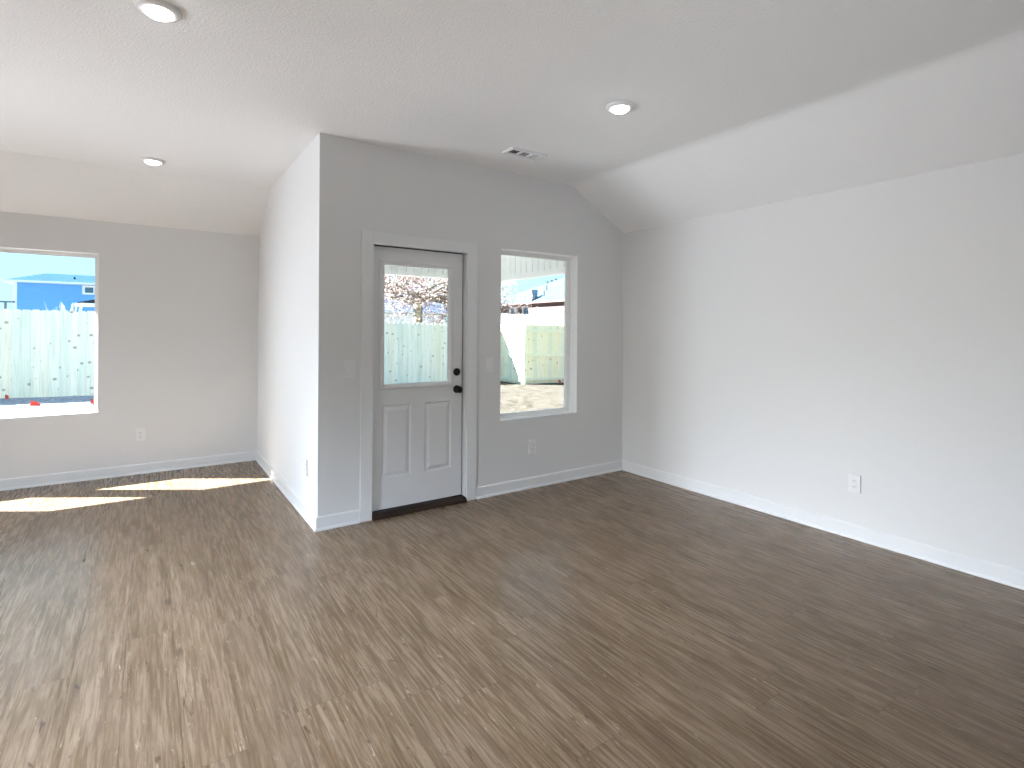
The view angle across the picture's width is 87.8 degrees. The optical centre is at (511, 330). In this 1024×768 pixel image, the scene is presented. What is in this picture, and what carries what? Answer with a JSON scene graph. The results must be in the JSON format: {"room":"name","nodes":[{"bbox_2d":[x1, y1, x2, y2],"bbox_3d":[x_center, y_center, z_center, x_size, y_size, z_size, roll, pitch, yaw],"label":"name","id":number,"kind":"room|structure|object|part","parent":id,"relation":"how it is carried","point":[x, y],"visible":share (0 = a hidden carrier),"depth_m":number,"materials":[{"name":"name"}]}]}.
{"room":"empty living room","nodes":[
{"label":"empty living room","id":0,"kind":"room"},
{"bbox_2d":[0,211,258,478],"bbox_3d":[-4.947,-0.061,4.400,5.180,3.100,0.180,0,0,-34],"label":"wall","id":1,"kind":"structure","parent":0,"point":[178,311],"depth_m":5.27,"materials":[{"name":"white paint"}]},
{"bbox_2d":[0,247,98,418],"bbox_3d":[-4.332,0.019,4.822,0.935,1.500,0.177,0,0,-34],"label":"window","id":2,"kind":"structure","parent":1,"relation":"in","point":[4,415],"depth_m":4.98,"materials":[{"name":"white plastic"}]},
{"bbox_2d":[0,451,256,490],"bbox_3d":[-4.825,1.341,4.368,5.000,0.098,0.022,0,0,-34],"label":"baseboard","id":3,"kind":"structure","parent":1,"relation":"attached to","point":[135,469],"depth_m":5.10,"materials":[{"name":"white paint"}]},
{"bbox_2d":[135,428,144,440],"bbox_3d":[-3.626,1.014,5.194,0.078,0.122,0.013,0,0,-34],"label":"wall outlet","id":4,"kind":"object","parent":1,"relation":"attached to","point":[140,432],"visible":1,"depth_m":5.19,"materials":[{"name":"white plastic"}]},
{"bbox_2d":[257,141,312,508],"bbox_3d":[-2.090,-0.043,4.973,0.180,3.100,2.467,0,0,-34],"label":"wall","id":5,"kind":"structure","parent":0,"point":[286,231],"depth_m":4.57,"materials":[{"name":"white paint"}]},
{"bbox_2d":[256,451,316,531],"bbox_3d":[-2.075,1.358,4.759,0.022,0.098,2.489,0,0,-34],"label":"baseboard","id":6,"kind":"structure","parent":5,"relation":"attached to","point":[295,500],"depth_m":4.44,"materials":[{"name":"white paint"}]},
{"bbox_2d":[304,458,307,475],"bbox_3d":[-1.557,1.030,4.015,0.013,0.122,0.078,0,0,-34],"label":"wall outlet","id":7,"kind":"object","parent":5,"relation":"attached to","point":[305,459],"visible":1,"depth_m":4.00,"materials":[{"name":"white plastic"}]},
{"bbox_2d":[311,133,623,516],"bbox_3d":[-0.163,-0.030,4.691,3.040,3.100,0.180,0,0,-34],"label":"wall","id":8,"kind":"structure","parent":0,"point":[358,186],"depth_m":4.50,"materials":[{"name":"white paint"}]},
{"bbox_2d":[315,509,359,531],"bbox_3d":[-1.253,1.364,3.826,0.323,0.098,0.022,0,0,-34],"label":"baseboard","id":9,"kind":"structure","parent":8,"relation":"attached to","point":[326,522],"depth_m":3.83,"materials":[{"name":"white paint"}]},
{"bbox_2d":[360,230,477,522],"bbox_3d":[-0.759,0.340,4.277,0.991,2.152,0.230,0,0,-34],"label":"door","id":10,"kind":"structure","parent":8,"relation":"in","point":[418,441],"depth_m":4.22,"materials":[{"name":"white paint"}]},
{"bbox_3d":[-0.909,0.853,4.149,0.238,0.557,0.044,0,0,-34],"label":"raised panel","id":11,"kind":"part","parent":10,"relation":"part of","materials":[{"name":"white paint"}]},
{"bbox_3d":[-0.748,-0.045,4.227,0.628,0.998,0.022,0,0,-34],"label":"lite frame","id":12,"kind":"part","parent":10,"relation":"part of","materials":[{"name":"white paint"}]},
{"bbox_3d":[-0.614,0.855,4.351,0.236,0.557,0.044,0,0,-34],"label":"raised panel","id":13,"kind":"part","parent":10,"relation":"part of","materials":[{"name":"white paint"}]},
{"bbox_3d":[-0.442,0.486,4.398,0.066,0.066,0.070,0,0,-34],"label":"knob","id":14,"kind":"part","parent":10,"relation":"part of","materials":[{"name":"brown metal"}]},
{"bbox_2d":[385,255,564,281],"bbox_3d":[-0.815,0.095,6.020,3.110,2.960,2.750,0,0,-34],"label":"porch cover","id":15,"kind":"object","parent":8,"relation":"attached to","point":[513,268],"visible":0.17,"depth_m":6.89,"materials":[{"name":"white"}]},
{"bbox_2d":[529,440,535,453],"bbox_3d":[0.187,1.052,4.818,0.078,0.122,0.013,0,0,-34],"label":"wall outlet","id":16,"kind":"object","parent":8,"relation":"attached to","point":[532,443],"visible":1,"depth_m":4.81,"materials":[{"name":"white plastic"}]},
{"bbox_2d":[500,248,577,420],"bbox_3d":[0.213,0.035,4.948,0.884,1.506,0.177,0,0,-34],"label":"window","id":17,"kind":"structure","parent":8,"relation":"in","point":[571,262],"depth_m":5.16,"materials":[{"name":"white plastic"}]},
{"bbox_2d":[476,460,621,498],"bbox_3d":[0.418,1.374,4.973,1.748,0.098,0.022,0,0,-34],"label":"baseboard","id":18,"kind":"structure","parent":8,"relation":"attached to","point":[506,487],"depth_m":4.90,"materials":[{"name":"white paint"}]},
{"bbox_2d":[0,460,1023,767],"bbox_3d":[-1.014,1.464,1.498,8.140,0.100,9.167,0,0,-34],"label":"floor","id":19,"kind":"structure","parent":0,"point":[189,617],"depth_m":2.45,"materials":[{"name":"wood"}]},
{"bbox_2d":[0,0,1023,235],"bbox_3d":[-0.995,-1.238,1.505,8.150,0.516,9.177,0,0,-34],"label":"ceiling","id":20,"kind":"structure","parent":0,"point":[740,104],"depth_m":3.04,"materials":[{"name":"white paint"}]},
{"bbox_2d":[140,157,165,164],"bbox_3d":[-2.967,-1.389,4.398,0.178,0.038,0.178,0,0,-34],"label":"recessed light","id":21,"kind":"object","parent":20,"relation":"in","point":[149,160],"visible":1,"depth_m":4.36,"materials":[{"name":"white plastic"}]},
{"bbox_2d":[133,0,181,22],"bbox_3d":[-1.539,-1.380,2.316,0.178,0.038,0.178,0,0,-34],"label":"recessed light","id":22,"kind":"object","parent":20,"relation":"in","point":[158,10],"visible":1,"depth_m":2.29,"materials":[{"name":"white plastic"}]},
{"bbox_2d":[502,147,546,160],"bbox_3d":[0.100,-1.383,4.170,0.330,0.012,0.146,0,0,-34],"label":"ceiling vent","id":23,"kind":"object","parent":20,"relation":"in","point":[522,153],"visible":1,"depth_m":4.16,"materials":[{"name":"silver metal"}]},
{"bbox_2d":[605,100,634,113],"bbox_3d":[0.667,-1.366,3.290,0.178,0.038,0.178,0,0,-34],"label":"recessed light","id":24,"kind":"object","parent":20,"relation":"in","point":[621,106],"visible":1,"depth_m":3.25,"materials":[{"name":"white plastic"}]},
{"bbox_2d":[622,153,1023,570],"bbox_3d":[3.083,-0.010,2.806,0.180,3.100,6.960,0,0,-34],"label":"wall","id":25,"kind":"structure","parent":0,"point":[780,352],"depth_m":3.70,"materials":[{"name":"white paint"}]},
{"bbox_2d":[622,460,1023,589],"bbox_3d":[2.990,1.391,2.749,0.022,0.098,6.600,0,0,-34],"label":"baseboard","id":26,"kind":"structure","parent":25,"relation":"attached to","point":[1009,576],"depth_m":3.68,"materials":[{"name":"white paint"}]},
{"bbox_2d":[848,474,860,493],"bbox_3d":[2.363,1.056,3.674,0.013,0.122,0.078,0,0,-34],"label":"wall outlet","id":27,"kind":"object","parent":25,"relation":"attached to","point":[854,481],"visible":1,"depth_m":3.67,"materials":[{"name":"white plastic"}]},
{"label":"outside","id":28,"kind":"structure","parent":0,"visible":0},
{"bbox_2d":[0,351,563,413],"bbox_3d":[-14.384,1.423,22.724,80.000,0.380,74.000,0,0,-34],"label":"ground","id":29,"kind":"structure","parent":28,"point":[514,397],"depth_m":11.15,"materials":[{"name":"soil"}]},
{"bbox_2d":[0,301,14,308],"bbox_3d":[-21.480,-0.007,20.688,3.180,2.400,0.080,0,0,-34],"label":"railing","id":30,"kind":"object","parent":29,"relation":"on","point":[4,302],"visible":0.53,"depth_m":21.42,"materials":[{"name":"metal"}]},
{"bbox_2d":[30,401,39,405],"bbox_3d":[-8.486,1.315,9.474,0.142,0.135,0.017,0,0,-19],"label":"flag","id":31,"kind":"object","parent":29,"relation":"on","point":[32,403],"visible":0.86,"depth_m":9.48,"materials":[{"name":"red plastic"}]},
{"bbox_2d":[2,273,94,351],"bbox_3d":[-24.713,-1.029,34.455,10.870,4.818,8.030,0,0,-34],"label":"house","id":32,"kind":"structure","parent":29,"relation":"on","point":[31,292],"depth_m":29.67,"materials":[{"name":"blue"}]},
{"bbox_3d":[-24.224,-2.320,30.492,0.380,0.310,0.010,0,0,-34],"label":"pane","id":33,"kind":"part","parent":32,"relation":"part of","materials":[{"name":"blue glass"}]},
{"bbox_2d":[44,302,83,310],"bbox_3d":[-13.643,0.214,16.234,1.007,2.202,0.937,0,0,-34],"label":"shrub","id":34,"kind":"object","parent":29,"relation":"on","point":[44,302],"visible":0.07,"depth_m":16.32,"materials":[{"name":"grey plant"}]},
{"bbox_2d":[74,299,94,306],"bbox_3d":[-14.001,-0.088,21.119,5.000,2.923,3.070,0,0,-34],"label":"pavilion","id":35,"kind":"object","parent":29,"relation":"on","point":[90,303],"visible":0.12,"depth_m":18.65,"materials":[{"name":"white"}]},
{"bbox_2d":[0,309,446,398],"bbox_3d":[-7.499,0.580,11.986,17.200,2.120,0.153,0,0,-34],"label":"fence","id":36,"kind":"object","parent":29,"relation":"on","point":[413,352],"visible":0.26,"depth_m":10.85,"materials":[{"name":"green wood"}]},
{"bbox_2d":[384,285,446,323],"bbox_3d":[-7.940,-0.436,29.258,7.480,4.389,5.780,0,0,-34],"label":"house","id":37,"kind":"structure","parent":29,"relation":"on","point":[390,313],"depth_m":27.88,"materials":[{"name":"white"}]},
{"bbox_2d":[384,275,537,323],"bbox_3d":[-3.649,-1.163,20.006,9.201,5.626,5.878,0,0,-29],"label":"tree","id":38,"kind":"object","parent":29,"relation":"on","point":[417,299],"visible":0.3,"depth_m":19.09,"materials":[{"name":"brown plant"}]},
{"bbox_2d":[500,324,521,383],"bbox_3d":[-0.059,0.708,16.327,0.062,1.802,1.110,0,0,-34],"label":"fence","id":39,"kind":"object","parent":29,"relation":"on","point":[510,362],"visible":0.81,"depth_m":16.29,"materials":[{"name":"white wood"}]},
{"bbox_3d":[-0.073,1.490,16.321,0.040,0.088,1.110,0,0,-34],"label":"rail","id":40,"kind":"part","parent":39,"relation":"part of","materials":[{"name":"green wood"}]},
{"bbox_3d":[-0.064,0.030,16.321,0.040,0.088,1.110,0,0,-34],"label":"rail","id":41,"kind":"part","parent":39,"relation":"part of","materials":[{"name":"white wood"}]},
{"bbox_3d":[-0.069,0.750,16.321,0.040,0.088,1.110,0,0,-34],"label":"rail","id":42,"kind":"part","parent":39,"relation":"part of","materials":[{"name":"white wood"}]},
{"bbox_2d":[501,278,563,316],"bbox_3d":[11.412,-1.346,18.820,11.080,6.280,30.480,0,0,-34],"label":"house","id":43,"kind":"structure","parent":29,"relation":"on","point":[549,297],"depth_m":24.59,"materials":[{"name":"white brick"}]},
{"bbox_3d":[0.717,-0.350,25.616,0.020,1.550,0.560,0,0,-34],"label":"pane","id":44,"kind":"part","parent":43,"relation":"part of","materials":[{"name":"blue glass"}]},
{"bbox_2d":[501,313,563,324],"bbox_3d":[1.059,0.582,19.311,4.200,2.350,0.153,0,0,-34],"label":"fence","id":45,"kind":"object","parent":29,"relation":"on","point":[519,319],"visible":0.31,"depth_m":18.94,"materials":[{"name":"white"}]},
{"bbox_2d":[521,324,563,384],"bbox_3d":[2.291,0.781,17.177,4.780,1.950,0.153,0,0,-34],"label":"fence","id":46,"kind":"object","parent":29,"relation":"on","point":[542,346],"visible":0.31,"depth_m":16.30,"materials":[{"name":"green wood"}]},
{"bbox_3d":[0.379,0.763,15.828,0.090,1.870,0.090,0,0,-34],"label":"post","id":47,"kind":"part","parent":46,"relation":"part of","materials":[{"name":"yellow wood"}]},
{"bbox_3d":[2.276,0.051,17.205,4.780,0.179,0.040,0,0,-34],"label":"rail","id":48,"kind":"part","parent":46,"relation":"part of","materials":[{"name":"yellow wood"}]},
{"bbox_3d":[2.272,0.791,17.205,4.780,0.179,0.040,0,0,-34],"label":"rail","id":49,"kind":"part","parent":46,"relation":"part of","materials":[{"name":"yellow wood"}]},
{"bbox_3d":[2.267,1.511,17.205,4.780,0.179,0.040,0,0,-34],"label":"rail","id":50,"kind":"part","parent":46,"relation":"part of","materials":[{"name":"yellow wood"}]}
]}

